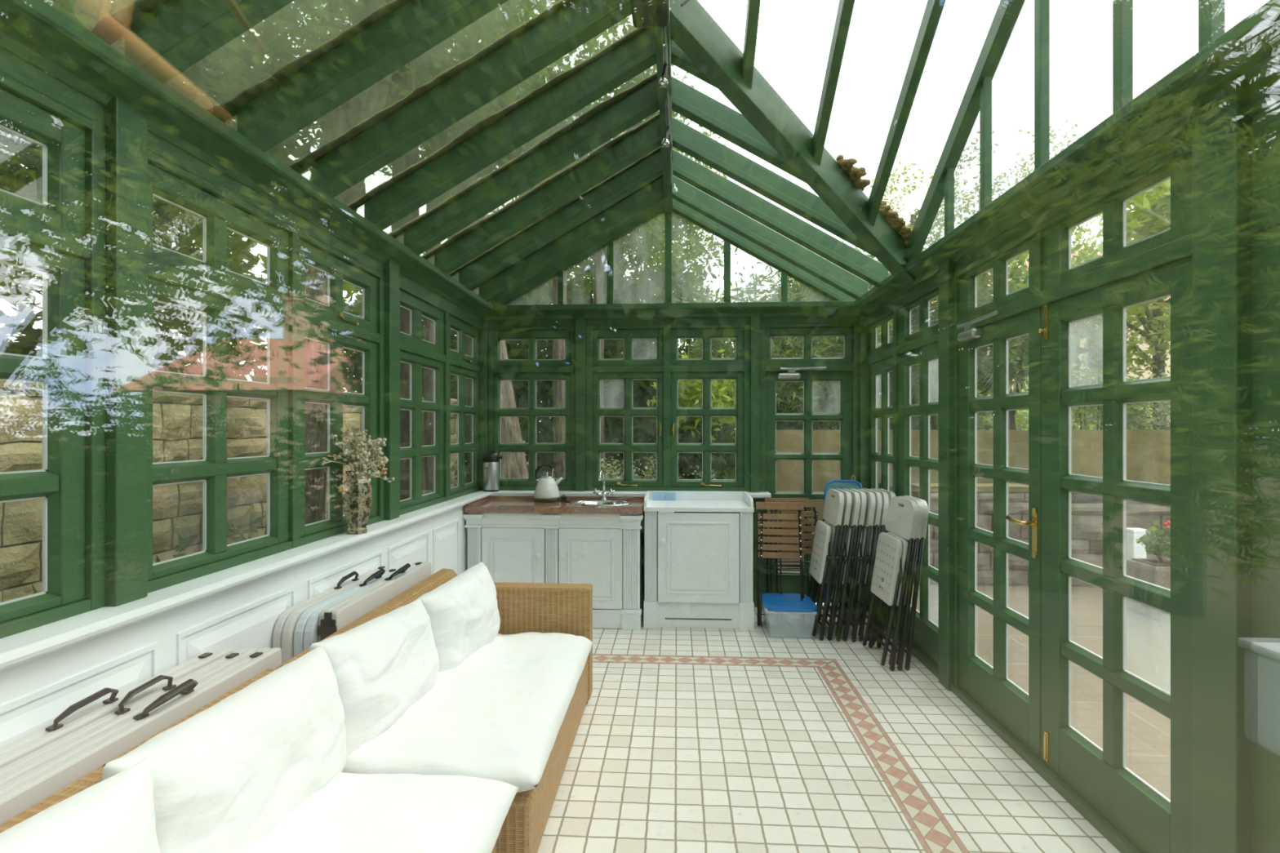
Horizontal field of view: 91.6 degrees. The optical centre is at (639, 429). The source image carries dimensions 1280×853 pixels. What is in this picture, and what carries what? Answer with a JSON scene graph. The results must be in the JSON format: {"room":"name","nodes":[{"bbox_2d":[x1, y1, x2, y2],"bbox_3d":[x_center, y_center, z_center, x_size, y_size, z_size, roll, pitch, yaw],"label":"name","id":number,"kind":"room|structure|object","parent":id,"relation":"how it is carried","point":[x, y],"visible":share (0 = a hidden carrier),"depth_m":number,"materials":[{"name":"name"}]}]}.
{"room":"sunroom","nodes":[
{"label":"sunroom","id":0,"kind":"room"},
{"bbox_2d":[0,0,493,749],"bbox_3d":[-1.556,0.225,3.007,0.260,2.630,5.380,0,0,3],"label":"wall","id":1,"kind":"structure","parent":0,"point":[128,629],"depth_m":1.99,"materials":[{"name":"green paint"}]},
{"bbox_2d":[0,234,84,622],"bbox_3d":[-1.715,-0.003,1.190,0.045,1.015,1.335,0,0,3],"label":"window","id":2,"kind":"structure","parent":1,"relation":"in","point":[60,370],"depth_m":1.78,"materials":[{"name":"green paint"}]},
{"bbox_2d":[0,87,84,239],"bbox_3d":[-1.715,-0.730,1.190,0.045,0.330,1.335,0,0,3],"label":"window","id":3,"kind":"structure","parent":1,"relation":"in","point":[62,208],"depth_m":1.77,"materials":[{"name":"green paint"}]},
{"bbox_2d":[147,277,288,581],"bbox_3d":[-1.642,-0.003,2.435,0.045,1.015,0.788,0,0,3],"label":"window","id":4,"kind":"structure","parent":1,"relation":"in","point":[215,468],"depth_m":2.40,"materials":[{"name":"green paint"}]},
{"bbox_2d":[147,161,288,304],"bbox_3d":[-1.642,-0.730,2.435,0.045,0.330,0.788,0,0,3],"label":"window","id":5,"kind":"structure","parent":1,"relation":"in","point":[218,215],"depth_m":2.39,"materials":[{"name":"green paint"}]},
{"bbox_2d":[299,320,377,537],"bbox_3d":[-1.593,-0.003,3.271,0.045,1.015,0.787,0,0,3],"label":"window","id":6,"kind":"structure","parent":1,"relation":"in","point":[334,396],"depth_m":3.23,"materials":[{"name":"green paint"}]},
{"bbox_2d":[299,239,377,333],"bbox_3d":[-1.583,-0.730,3.270,0.066,0.330,0.787,0,0,3],"label":"window","id":7,"kind":"structure","parent":1,"relation":"in","point":[337,270],"depth_m":3.23,"materials":[{"name":"green paint"}]},
{"bbox_2d":[342,470,372,534],"bbox_3d":[-1.479,0.378,3.253,0.162,0.324,0.142,0,0,3],"label":"vase","id":8,"kind":"object","parent":1,"relation":"on","point":[357,501],"visible":0.85,"depth_m":3.20,"materials":[{"name":"ceramic"}]},
{"bbox_2d":[320,427,394,494],"bbox_3d":[-1.449,0.153,3.256,0.282,0.330,0.519,0,0,-10],"label":"bunch","id":9,"kind":"object","parent":8,"relation":"in","point":[362,452],"visible":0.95,"depth_m":3.22,"materials":[{"name":"plant"}]},
{"bbox_2d":[399,350,443,509],"bbox_3d":[-1.532,-0.003,4.304,0.045,1.015,0.813,0,0,3],"label":"window","id":10,"kind":"structure","parent":1,"relation":"in","point":[415,451],"depth_m":4.27,"materials":[{"name":"green paint"}]},
{"bbox_2d":[399,289,443,354],"bbox_3d":[-1.532,-0.730,4.304,0.045,0.330,0.813,0,0,3],"label":"window","id":11,"kind":"structure","parent":1,"relation":"in","point":[418,308],"depth_m":4.29,"materials":[{"name":"green paint"}]},
{"bbox_2d":[448,364,478,494],"bbox_3d":[-1.482,-0.003,5.152,0.045,1.015,0.768,0,0,3],"label":"window","id":12,"kind":"structure","parent":1,"relation":"in","point":[460,447],"depth_m":5.16,"materials":[{"name":"green paint"}]},
{"bbox_2d":[448,314,478,365],"bbox_3d":[-1.472,-0.730,5.152,0.066,0.330,0.768,0,0,3],"label":"window","id":13,"kind":"structure","parent":1,"relation":"in","point":[463,329],"depth_m":5.14,"materials":[{"name":"green paint"}]},
{"bbox_2d":[124,0,1225,305],"bbox_3d":[0.096,-1.586,2.899,3.750,1.182,5.320,0,0,3],"label":"ceiling","id":14,"kind":"structure","parent":0,"point":[171,37],"depth_m":3.29,"materials":[{"name":"green paint"}]},
{"bbox_2d":[90,0,912,290],"bbox_3d":[0.092,-1.651,2.951,3.355,0.982,4.425,0,0,3],"label":"wooden pole","id":15,"kind":"object","parent":14,"relation":"on","point":[110,28],"visible":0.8,"depth_m":3.22,"materials":[{"name":"wood"}]},
{"bbox_2d":[630,0,669,27],"bbox_3d":[0.043,-1.833,2.604,0.160,0.176,0.216,0,0,3],"label":"transformer","id":16,"kind":"object","parent":14,"relation":"attached to","point":[645,13],"visible":1,"depth_m":2.61,"materials":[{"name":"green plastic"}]},
{"bbox_2d":[661,7,673,183],"bbox_3d":[0.171,-1.877,3.721,0.047,0.080,1.950,0,0,3],"label":"track","id":17,"kind":"object","parent":14,"relation":"attached to","point":[666,31],"visible":0.66,"depth_m":3.30,"materials":[{"name":"silver metal"}]},
{"bbox_2d":[484,301,869,607],"bbox_3d":[0.267,0.225,5.461,3.570,2.630,0.265,0,0,3],"label":"wall","id":18,"kind":"structure","parent":0,"point":[753,317],"depth_m":5.43,"materials":[{"name":"green paint"}]},
{"bbox_2d":[482,449,502,492],"bbox_3d":[-1.306,0.359,5.491,0.173,0.365,0.142,0,0,3],"label":"airpot","id":19,"kind":"object","parent":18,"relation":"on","point":[491,460],"visible":1,"depth_m":5.43,"materials":[{"name":"silver metal"}]},
{"bbox_2d":[493,373,570,486],"bbox_3d":[-0.965,-0.003,5.589,0.708,1.015,0.045,0,0,3],"label":"window","id":20,"kind":"structure","parent":18,"relation":"in","point":[532,411],"depth_m":5.58,"materials":[{"name":"green paint"}]},
{"bbox_2d":[493,329,570,366],"bbox_3d":[-0.965,-0.732,5.589,0.708,0.327,0.045,0,0,3],"label":"window","id":21,"kind":"structure","parent":18,"relation":"in","point":[531,335],"depth_m":5.57,"materials":[{"name":"green paint"}]},
{"bbox_2d":[592,372,663,487],"bbox_3d":[-0.106,-0.003,5.517,0.628,1.015,0.088,0,0,3],"label":"window","id":22,"kind":"structure","parent":18,"relation":"in","point":[628,411],"depth_m":5.52,"materials":[{"name":"green paint"}]},
{"bbox_2d":[592,328,663,365],"bbox_3d":[-0.105,-0.732,5.538,0.628,0.327,0.045,0,0,3],"label":"window","id":23,"kind":"structure","parent":18,"relation":"in","point":[627,335],"depth_m":5.52,"materials":[{"name":"green paint"}]},
{"bbox_2d":[671,371,743,487],"bbox_3d":[0.591,-0.003,5.476,0.640,1.015,0.088,0,0,3],"label":"window","id":24,"kind":"structure","parent":18,"relation":"in","point":[706,411],"depth_m":5.48,"materials":[{"name":"green paint"}]},
{"bbox_2d":[671,328,743,365],"bbox_3d":[0.593,-0.732,5.497,0.640,0.327,0.045,0,0,3],"label":"window","id":25,"kind":"structure","parent":18,"relation":"in","point":[706,335],"depth_m":5.48,"materials":[{"name":"green paint"}]},
{"bbox_2d":[765,366,852,603],"bbox_3d":[1.473,0.481,5.421,0.750,2.057,0.114,0,0,3],"label":"door","id":26,"kind":"structure","parent":18,"relation":"in","point":[790,582],"depth_m":5.44,"materials":[{"name":"green paint"}]},
{"bbox_2d":[765,326,852,364],"bbox_3d":[1.474,-0.732,5.445,0.750,0.327,0.045,0,0,3],"label":"window","id":27,"kind":"structure","parent":18,"relation":"in","point":[806,333],"depth_m":5.43,"materials":[{"name":"green paint"}]},
{"bbox_2d":[537,602,1120,852],"bbox_3d":[0.079,1.600,2.860,3.620,0.120,5.520,0,0,3],"label":"floor","id":28,"kind":"structure","parent":0,"point":[687,740],"depth_m":2.86,"materials":[{"name":"tile"}]},
{"bbox_2d":[0,648,233,768],"bbox_3d":[-1.510,1.131,1.737,0.070,0.818,0.970,0,0,3],"label":"folding table","id":29,"kind":"object","parent":28,"relation":"on","point":[61,726],"visible":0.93,"depth_m":1.69,"materials":[{"name":"beige plastic"}]},
{"bbox_2d":[0,648,257,786],"bbox_3d":[-1.436,1.136,1.758,0.069,0.808,0.980,0,0,3],"label":"folding table","id":30,"kind":"object","parent":28,"relation":"on","point":[20,766],"visible":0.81,"depth_m":1.69,"materials":[{"name":"beige plastic"}]},
{"bbox_2d":[0,647,281,825],"bbox_3d":[-1.354,1.137,1.773,0.084,0.807,0.980,0,0,3],"label":"folding table","id":31,"kind":"object","parent":28,"relation":"on","point":[24,792],"visible":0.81,"depth_m":1.63,"materials":[{"name":"beige plastic"}]},
{"bbox_2d":[0,668,497,852],"bbox_3d":[-0.914,1.173,1.346,0.827,0.735,1.480,0,0,3],"label":"wicker sofa","id":32,"kind":"object","parent":28,"relation":"on","point":[94,777],"visible":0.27,"depth_m":1.42,"materials":[{"name":"brown wicker"}]},
{"bbox_2d":[242,772,519,852],"bbox_3d":[-0.853,1.153,1.337,0.849,0.198,1.408,0,0,3],"label":"seat cushion","id":33,"kind":"object","parent":32,"relation":"on","point":[353,813],"visible":0.7,"depth_m":1.72,"materials":[{"name":"white fabric"}]},
{"bbox_2d":[0,757,160,852],"bbox_3d":[-1.132,0.935,1.036,0.298,0.444,0.732,0,0,13],"label":"cushion","id":34,"kind":"object","parent":33,"relation":"on","point":[116,814],"visible":1,"depth_m":1.22,"materials":[{"name":"white fabric"}]},
{"bbox_2d":[102,644,346,852],"bbox_3d":[-1.092,0.946,1.737,0.282,0.444,0.732,0,0,10],"label":"cushion","id":35,"kind":"object","parent":33,"relation":"on","point":[228,775],"visible":0.89,"depth_m":1.62,"materials":[{"name":"white fabric"}]},
{"bbox_2d":[272,566,391,663],"bbox_3d":[-1.434,1.121,3.010,0.072,0.838,0.960,0,0,3],"label":"folding table","id":36,"kind":"object","parent":28,"relation":"on","point":[284,629],"visible":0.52,"depth_m":2.59,"materials":[{"name":"beige plastic"}]},
{"bbox_2d":[293,568,395,656],"bbox_3d":[-1.351,1.123,2.995,0.090,0.835,0.900,0,0,3],"label":"folding table","id":37,"kind":"object","parent":28,"relation":"on","point":[305,633],"visible":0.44,"depth_m":2.59,"materials":[{"name":"beige plastic"}]},
{"bbox_2d":[317,561,431,641],"bbox_3d":[-1.257,1.118,3.073,0.099,0.843,1.012,0,0,3],"label":"folding table","id":38,"kind":"object","parent":28,"relation":"on","point":[340,614],"visible":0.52,"depth_m":2.87,"materials":[{"name":"beige plastic"}]},
{"bbox_2d":[275,568,592,852],"bbox_3d":[-0.766,1.173,2.853,0.905,0.735,1.495,0,0,3],"label":"wicker sofa","id":39,"kind":"object","parent":28,"relation":"on","point":[522,607],"visible":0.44,"depth_m":3.26,"materials":[{"name":"brown wicker"}]},
{"bbox_2d":[342,631,592,792],"bbox_3d":[-0.699,1.170,2.766,0.808,0.174,1.410,0,0,3],"label":"seat cushion","id":40,"kind":"object","parent":39,"relation":"on","point":[499,714],"visible":0.68,"depth_m":2.38,"materials":[{"name":"white fabric"}]},
{"bbox_2d":[307,599,439,756],"bbox_3d":[-1.014,0.955,2.453,0.283,0.442,0.710,0,0,11],"label":"cushion","id":41,"kind":"object","parent":40,"relation":"on","point":[384,664],"visible":0.8,"depth_m":2.30,"materials":[{"name":"white fabric"}]},
{"bbox_2d":[417,561,500,671],"bbox_3d":[-0.902,0.955,3.127,0.268,0.442,0.701,0,0,13],"label":"cushion","id":42,"kind":"object","parent":40,"relation":"on","point":[463,611],"visible":0.77,"depth_m":2.97,"materials":[{"name":"white fabric"}]},
{"bbox_2d":[462,512,643,630],"bbox_3d":[-0.665,1.093,5.078,1.403,0.893,0.560,0,0,3],"label":"base cabinet","id":43,"kind":"object","parent":28,"relation":"on","point":[604,552],"visible":0.75,"depth_m":4.83,"materials":[{"name":"white paint"}]},
{"bbox_2d":[464,495,644,514],"bbox_3d":[-0.657,0.610,5.090,1.386,0.072,0.581,0,0,3],"label":"countertop","id":44,"kind":"structure","parent":43,"relation":"on","point":[491,504],"depth_m":4.87,"materials":[{"name":"brown wood"}]},
{"bbox_2d":[533,463,562,502],"bbox_3d":[-0.780,0.441,5.210,0.213,0.316,0.213,0,0,-36],"label":"kettle","id":45,"kind":"object","parent":44,"relation":"on","point":[546,491],"visible":1,"depth_m":5.14,"materials":[{"name":"white metal"}]},
{"bbox_2d":[643,490,754,630],"bbox_3d":[0.466,1.031,5.025,0.850,1.018,0.553,0,0,3],"label":"base cabinet","id":46,"kind":"object","parent":28,"relation":"on","point":[699,544],"visible":1,"depth_m":4.80,"materials":[{"name":"white paint"}]},
{"bbox_2d":[755,502,804,626],"bbox_3d":[1.106,1.060,4.897,0.370,0.965,0.187,0,0,7],"label":"folding chair","id":47,"kind":"object","parent":28,"relation":"on","point":[759,505],"visible":0.94,"depth_m":4.89,"materials":[{"name":"wood"}]},
{"bbox_2d":[764,497,810,597],"bbox_3d":[1.238,1.059,5.199,0.370,0.966,0.171,0,0,1],"label":"folding chair","id":48,"kind":"object","parent":28,"relation":"on","point":[766,500],"visible":0.22,"depth_m":5.20,"materials":[{"name":"wood"}]},
{"bbox_2d":[761,593,817,638],"bbox_3d":[1.139,1.425,4.791,0.384,0.223,0.456,0,0,3],"label":"storage box","id":49,"kind":"object","parent":28,"relation":"on","point":[785,615],"visible":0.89,"depth_m":4.59,"materials":[{"name":"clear plastic"}]},
{"bbox_2d":[773,499,821,620],"bbox_3d":[1.284,1.060,5.057,0.370,0.965,0.187,0,0,-2],"label":"folding chair","id":50,"kind":"object","parent":28,"relation":"on","point":[806,503],"visible":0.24,"depth_m":5.06,"materials":[{"name":"wood"}]},
{"bbox_2d":[806,488,844,640],"bbox_3d":[1.392,1.000,4.746,0.233,1.082,0.447,0,0,4],"label":"folding chair","id":51,"kind":"object","parent":28,"relation":"on","point":[833,506],"visible":0.94,"depth_m":4.57,"materials":[{"name":"plastic"}]},
{"bbox_2d":[812,488,851,640],"bbox_3d":[1.448,1.000,4.752,0.231,1.082,0.447,0,0,3],"label":"folding chair","id":52,"kind":"object","parent":28,"relation":"on","point":[847,496],"visible":0.27,"depth_m":4.54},
{"bbox_2d":[818,488,860,641],"bbox_3d":[1.501,0.999,4.731,0.229,1.082,0.447,0,0,2],"label":"folding chair","id":53,"kind":"object","parent":28,"relation":"on","point":[855,499],"visible":0.27,"depth_m":4.52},
{"bbox_2d":[826,488,866,640],"bbox_3d":[1.557,0.999,4.742,0.227,1.082,0.447,0,0,4],"label":"folding chair","id":54,"kind":"object","parent":28,"relation":"on","point":[862,495],"visible":0.22,"depth_m":4.53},
{"bbox_2d":[836,488,875,642],"bbox_3d":[1.610,0.999,4.714,0.224,1.083,0.447,0,0,3],"label":"folding chair","id":55,"kind":"object","parent":28,"relation":"on","point":[870,497],"visible":0.32,"depth_m":4.51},
{"bbox_2d":[843,488,882,640],"bbox_3d":[1.667,0.999,4.739,0.222,1.083,0.447,0,0,2],"label":"folding chair","id":56,"kind":"object","parent":28,"relation":"on","point":[877,495],"visible":0.19,"depth_m":4.52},
{"bbox_2d":[850,488,888,640],"bbox_3d":[1.722,0.999,4.740,0.220,1.083,0.447,0,0,4],"label":"folding chair","id":57,"kind":"object","parent":28,"relation":"on","point":[884,495],"visible":0.16,"depth_m":4.54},
{"bbox_2d":[862,496,918,671],"bbox_3d":[1.674,1.000,4.180,0.237,1.081,0.447,0,0,2],"label":"folding chair","id":58,"kind":"object","parent":28,"relation":"on","point":[901,521],"visible":1,"depth_m":4.07,"materials":[{"name":"plastic"}]},
{"bbox_2d":[871,496,924,671],"bbox_3d":[1.720,0.999,4.181,0.219,1.083,0.447,0,0,3],"label":"folding chair","id":59,"kind":"object","parent":28,"relation":"on","point":[921,511],"visible":0.31,"depth_m":3.97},
{"bbox_2d":[879,495,928,670],"bbox_3d":[1.766,0.998,4.193,0.201,1.085,0.447,0,0,4],"label":"folding chair","id":60,"kind":"object","parent":28,"relation":"on","point":[917,576],"visible":0.15,"depth_m":3.98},
{"bbox_2d":[854,0,1279,852],"bbox_3d":[1.783,0.225,2.800,0.230,2.630,5.320,0,0,3],"label":"wall","id":61,"kind":"structure","parent":0,"point":[1220,105],"depth_m":1.85,"materials":[{"name":"green paint"}]},
{"bbox_2d":[869,356,893,620],"bbox_3d":[1.974,0.472,5.020,0.050,2.065,0.655,0,0,3],"label":"door","id":62,"kind":"structure","parent":61,"relation":"in","point":[883,367],"depth_m":5.04,"materials":[{"name":"green paint"}]},
{"bbox_2d":[869,313,893,355],"bbox_3d":[1.971,-0.760,5.020,0.045,0.270,0.655,0,0,3],"label":"window","id":63,"kind":"structure","parent":61,"relation":"in","point":[883,323],"depth_m":5.03,"materials":[{"name":"green paint"}]},
{"bbox_2d":[898,341,938,667],"bbox_3d":[1.929,0.472,4.259,0.050,2.065,0.760,0,0,3],"label":"door","id":64,"kind":"structure","parent":61,"relation":"in","point":[926,633],"depth_m":4.21,"materials":[{"name":"green paint"}]},
{"bbox_2d":[898,288,938,345],"bbox_3d":[1.927,-0.760,4.259,0.045,0.270,0.760,0,0,3],"label":"window","id":65,"kind":"structure","parent":61,"relation":"in","point":[905,335],"depth_m":4.27,"materials":[{"name":"green paint"}]},
{"bbox_2d":[959,236,1035,322],"bbox_3d":[1.866,-0.760,3.234,0.045,0.270,0.807,0,0,3],"label":"window","id":66,"kind":"structure","parent":61,"relation":"in","point":[968,308],"depth_m":3.22,"materials":[{"name":"green paint"}]},
{"bbox_2d":[956,306,1041,759],"bbox_3d":[1.831,0.449,3.236,0.125,2.112,0.807,0,0,3],"label":"door","id":67,"kind":"structure","parent":61,"relation":"in","point":[1019,712],"depth_m":3.20,"materials":[{"name":"green paint"}]},
{"bbox_2d":[1037,255,1191,852],"bbox_3d":[1.806,0.472,2.390,0.076,2.065,0.865,0,0,3],"label":"door","id":68,"kind":"structure","parent":61,"relation":"in","point":[1153,822],"depth_m":2.36,"materials":[{"name":"green paint"}]},
{"bbox_2d":[1044,151,1191,289],"bbox_3d":[1.816,-0.760,2.380,0.045,0.270,0.845,0,0,3],"label":"window","id":69,"kind":"structure","parent":61,"relation":"in","point":[1058,269],"depth_m":2.35,"materials":[{"name":"green paint"}]},
{"label":"outside","id":70,"kind":"structure","parent":0,"visible":0},
{"bbox_3d":[-2.397,1.570,5.651,1.550,0.260,13.000,0,0,3],"label":"garden bed","id":71,"kind":"object","parent":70,"visible":0},
{"bbox_2d":[0,380,466,602],"bbox_3d":[-3.243,0.584,4.198,0.491,2.118,11.000,0,0,3],"label":"wall","id":72,"kind":"structure","parent":71,"relation":"on","point":[177,418],"depth_m":4.04,"materials":[{"name":"stone"}]},
{"bbox_2d":[240,0,607,500],"bbox_3d":[-1.970,-1.577,5.185,3.787,6.240,3.804,0,0,-40],"label":"tree","id":73,"kind":"object","parent":71,"relation":"on","point":[404,81],"visible":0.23,"depth_m":5.75,"materials":[{"name":"green plant"}]},
{"bbox_2d":[264,0,593,534],"bbox_3d":[-1.892,-1.789,3.072,4.195,6.701,4.232,0,0,-20],"label":"tree","id":74,"kind":"object","parent":71,"relation":"on","point":[371,100],"visible":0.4,"depth_m":4.54,"materials":[{"name":"green plant"}]},
{"bbox_2d":[316,0,604,493],"bbox_3d":[-2.260,-1.808,7.282,3.079,6.696,3.278,0,0,31],"label":"tree","id":75,"kind":"object","parent":71,"relation":"on","point":[428,324],"visible":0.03,"depth_m":6.62,"materials":[{"name":"green plant"}]},
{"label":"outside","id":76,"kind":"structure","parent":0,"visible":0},
{"bbox_2d":[465,440,817,603],"bbox_3d":[0.589,1.820,9.983,280.000,0.240,300.000,0,0,3],"label":"ground","id":77,"kind":"structure","parent":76,"point":[646,468],"depth_m":7.95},
{"bbox_2d":[0,0,124,351],"bbox_3d":[-6.246,-2.364,3.603,5.314,8.142,4.995,0,0,-5],"label":"evergreen tree","id":78,"kind":"object","parent":77,"relation":"on","point":[71,9],"visible":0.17,"depth_m":5.23,"materials":[{"name":"green plant"}]},
{"bbox_2d":[0,0,365,382],"bbox_3d":[-6.032,-2.543,7.354,5.335,8.500,4.860,0,0,45],"label":"evergreen tree","id":79,"kind":"object","parent":77,"relation":"on","point":[201,84],"visible":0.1,"depth_m":6.71,"materials":[{"name":"green plant"}]},
{"bbox_2d":[227,0,564,478],"bbox_3d":[-2.651,-2.337,7.711,4.332,8.184,3.851,0,0,12],"label":"leaning tree","id":80,"kind":"object","parent":77,"relation":"on","point":[513,464],"visible":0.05,"depth_m":6.96,"materials":[{"name":"green plant"}]},
{"bbox_2d":[342,225,607,483],"bbox_3d":[-3.228,-0.748,11.227,6.523,5.946,3.967,0,0,-6],"label":"evergreen tree","id":81,"kind":"object","parent":77,"relation":"on","point":[352,359],"visible":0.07,"depth_m":10.63,"materials":[{"name":"green plant"}]},
{"bbox_2d":[453,14,691,478],"bbox_3d":[-1.055,-1.910,8.543,3.706,7.234,3.584,0,0,22],"label":"tree","id":82,"kind":"object","parent":77,"relation":"on","point":[558,345],"visible":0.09,"depth_m":7.88,"materials":[{"name":"green plant"}]},
{"bbox_2d":[484,185,737,473],"bbox_3d":[-1.006,-1.916,12.966,6.099,7.244,3.506,0,0,13],"label":"tree","id":83,"kind":"object","parent":77,"relation":"on","point":[716,252],"visible":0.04,"depth_m":12.68,"materials":[{"name":"green plant"}]},
{"bbox_2d":[514,244,735,479],"bbox_3d":[-0.386,-0.579,11.564,5.548,5.607,4.450,0,0,26],"label":"evergreen tree","id":84,"kind":"object","parent":77,"relation":"on","point":[613,390],"visible":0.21,"depth_m":10.61,"materials":[{"name":"green plant"}]},
{"bbox_2d":[515,71,750,478],"bbox_3d":[-0.206,-2.058,9.992,3.782,7.522,3.428,0,0,34],"label":"tree","id":85,"kind":"object","parent":77,"relation":"on","point":[600,278],"visible":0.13,"depth_m":9.47,"materials":[{"name":"green plant"}]},
{"bbox_2d":[639,404,735,479],"bbox_3d":[0.718,0.692,7.930,1.448,2.022,1.442,0,0,3],"label":"laurel","id":86,"kind":"object","parent":77,"relation":"on","point":[726,468],"visible":0.31,"depth_m":7.73,"materials":[{"name":"green plant"}]},
{"bbox_2d":[646,349,777,479],"bbox_3d":[0.902,0.308,7.868,1.654,2.787,1.393,0,0,-36],"label":"laurel","id":87,"kind":"object","parent":77,"relation":"on","point":[687,398],"visible":0.38,"depth_m":7.61,"materials":[{"name":"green plant"}]},
{"bbox_2d":[677,260,795,430],"bbox_3d":[1.301,-0.319,8.764,1.770,4.040,1.416,0,0,18],"label":"tree","id":88,"kind":"object","parent":77,"relation":"on","point":[714,345],"visible":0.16,"depth_m":8.72,"materials":[{"name":"green plant"}]},
{"bbox_2d":[716,255,893,430],"bbox_3d":[2.384,-0.480,8.856,2.527,4.364,1.774,0,0,-19],"label":"tree","id":89,"kind":"object","parent":77,"relation":"on","point":[827,397],"visible":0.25,"depth_m":8.67,"materials":[{"name":"green plant"}]},
{"bbox_2d":[720,297,993,430],"bbox_3d":[3.614,-0.427,11.289,5.230,4.971,4.162,0,0,27],"label":"evergreen tree","id":90,"kind":"object","parent":77,"relation":"on","point":[780,425],"visible":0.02,"depth_m":10.22,"materials":[{"name":"green plant"}]},
{"bbox_2d":[815,216,991,430],"bbox_3d":[4.095,-0.851,10.057,3.065,5.130,2.723,0,0,-4],"label":"evergreen tree","id":91,"kind":"object","parent":77,"relation":"on","point":[915,384],"visible":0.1,"depth_m":9.76,"materials":[{"name":"green plant"}]},
{"bbox_2d":[869,152,973,261],"bbox_3d":[5.703,-1.935,12.956,2.124,7.269,2.031,0,0,3],"label":"tree","id":92,"kind":"object","parent":77,"relation":"on","point":[913,216],"visible":0.25,"depth_m":12.84,"materials":[{"name":"green plant"}]},
{"bbox_2d":[939,130,1023,430],"bbox_3d":[7.725,-2.492,14.049,1.984,8.384,2.068,0,0,3],"label":"conifer","id":93,"kind":"object","parent":77,"relation":"on","point":[976,188],"visible":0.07,"depth_m":14.07,"materials":[{"name":"green plant"}]},
{"bbox_2d":[911,236,1102,430],"bbox_3d":[5.250,-0.699,9.054,2.782,4.496,2.369,0,0,29],"label":"tree","id":94,"kind":"object","parent":77,"relation":"on","point":[985,365],"visible":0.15,"depth_m":8.73,"materials":[{"name":"green plant"}]},
{"bbox_2d":[871,248,1170,430],"bbox_3d":[14.213,-2.100,20.198,12.600,7.600,6.800,0,0,3],"label":"tree","id":95,"kind":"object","parent":77,"relation":"on","point":[1146,375],"visible":0.02,"depth_m":17.24,"materials":[{"name":"plant"}]},
{"bbox_2d":[929,355,1170,430],"bbox_3d":[7.037,0.122,10.831,4.685,3.158,1.875,0,0,6],"label":"bush","id":96,"kind":"object","parent":77,"relation":"on","point":[1021,417],"visible":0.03,"depth_m":10.58,"materials":[{"name":"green plant"}]},
{"bbox_2d":[999,120,1102,248],"bbox_3d":[8.379,-2.270,12.457,2.002,7.940,2.085,0,0,3],"label":"tree","id":97,"kind":"object","parent":77,"relation":"on","point":[1024,174],"visible":0.1,"depth_m":12.39,"materials":[{"name":"green plant"}]},
{"bbox_2d":[977,316,1147,408],"bbox_3d":[5.715,-0.071,8.675,2.389,3.222,2.190,0,0,3],"label":"tree","id":98,"kind":"object","parent":77,"relation":"on","point":[1090,382],"visible":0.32,"depth_m":8.32,"materials":[{"name":"green plant"}]},
{"bbox_2d":[1009,227,1170,430],"bbox_3d":[7.566,-1.003,9.123,4.025,5.100,2.294,0,0,0],"label":"tree","id":99,"kind":"object","parent":77,"relation":"on","point":[1156,336],"visible":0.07,"depth_m":9.05,"materials":[{"name":"green plant"}]},
{"bbox_2d":[1071,354,1138,430],"bbox_3d":[6.310,0.251,8.701,1.125,2.580,1.120,0,0,-37],"label":"shrub","id":100,"kind":"object","parent":77,"relation":"on","point":[1074,410],"visible":0.3,"depth_m":8.57,"materials":[{"name":"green plant"}]},
{"bbox_2d":[1073,367,1170,430],"bbox_3d":[7.354,0.323,8.541,2.741,2.436,1.332,0,0,3],"label":"shrub","id":101,"kind":"object","parent":77,"relation":"on","point":[1138,425],"visible":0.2,"depth_m":8.40,"materials":[{"name":"green plant"}]},
{"bbox_2d":[1084,178,1170,320],"bbox_3d":[4.626,-0.418,4.998,2.400,4.244,2.085,0,0,3],"label":"tree","id":102,"kind":"object","parent":77,"relation":"on","point":[1151,215],"visible":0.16,"depth_m":4.74,"materials":[{"name":"green plant"}]},
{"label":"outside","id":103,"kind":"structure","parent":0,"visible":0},
{"bbox_2d":[911,584,1170,799],"bbox_3d":[5.809,1.650,2.863,7.740,0.100,6.800,0,0,3],"label":"patio","id":104,"kind":"structure","parent":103,"point":[1148,639],"depth_m":4.26,"materials":[{"name":"stone"}]},
{"bbox_2d":[911,491,1170,586],"bbox_3d":[6.386,1.140,6.373,7.000,1.002,0.385,0,0,3],"label":"wall","id":105,"kind":"structure","parent":104,"relation":"on","point":[1086,510],"depth_m":6.35,"materials":[{"name":"grey stone"}]},
{"bbox_2d":[1126,528,1146,559],"bbox_3d":[4.694,1.268,5.884,0.130,0.665,0.110,0,0,3],"label":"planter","id":106,"kind":"object","parent":104,"relation":"on","point":[1134,550],"visible":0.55,"depth_m":5.84,"materials":[{"name":"white paint"}]},
{"bbox_2d":[1126,558,1170,620],"bbox_3d":[4.534,1.370,5.362,0.440,0.460,0.360,0,0,3],"label":"stone planter","id":107,"kind":"object","parent":104,"relation":"on","point":[1152,571],"visible":0.45,"depth_m":5.29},
{"bbox_2d":[1135,520,1170,563],"bbox_3d":[4.508,0.947,5.329,0.375,0.392,0.415,0,0,-27],"label":"geranium","id":108,"kind":"object","parent":107,"relation":"on","point":[1153,545],"visible":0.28,"depth_m":5.34,"materials":[{"name":"green plant"}]},
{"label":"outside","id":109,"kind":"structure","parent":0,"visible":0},
{"bbox_2d":[721,430,1170,541],"bbox_3d":[7.733,0.820,7.984,13.500,1.640,0.250,0,0,3],"label":"wall","id":110,"kind":"structure","parent":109,"point":[1148,451],"depth_m":8.05,"materials":[{"name":"stone"}]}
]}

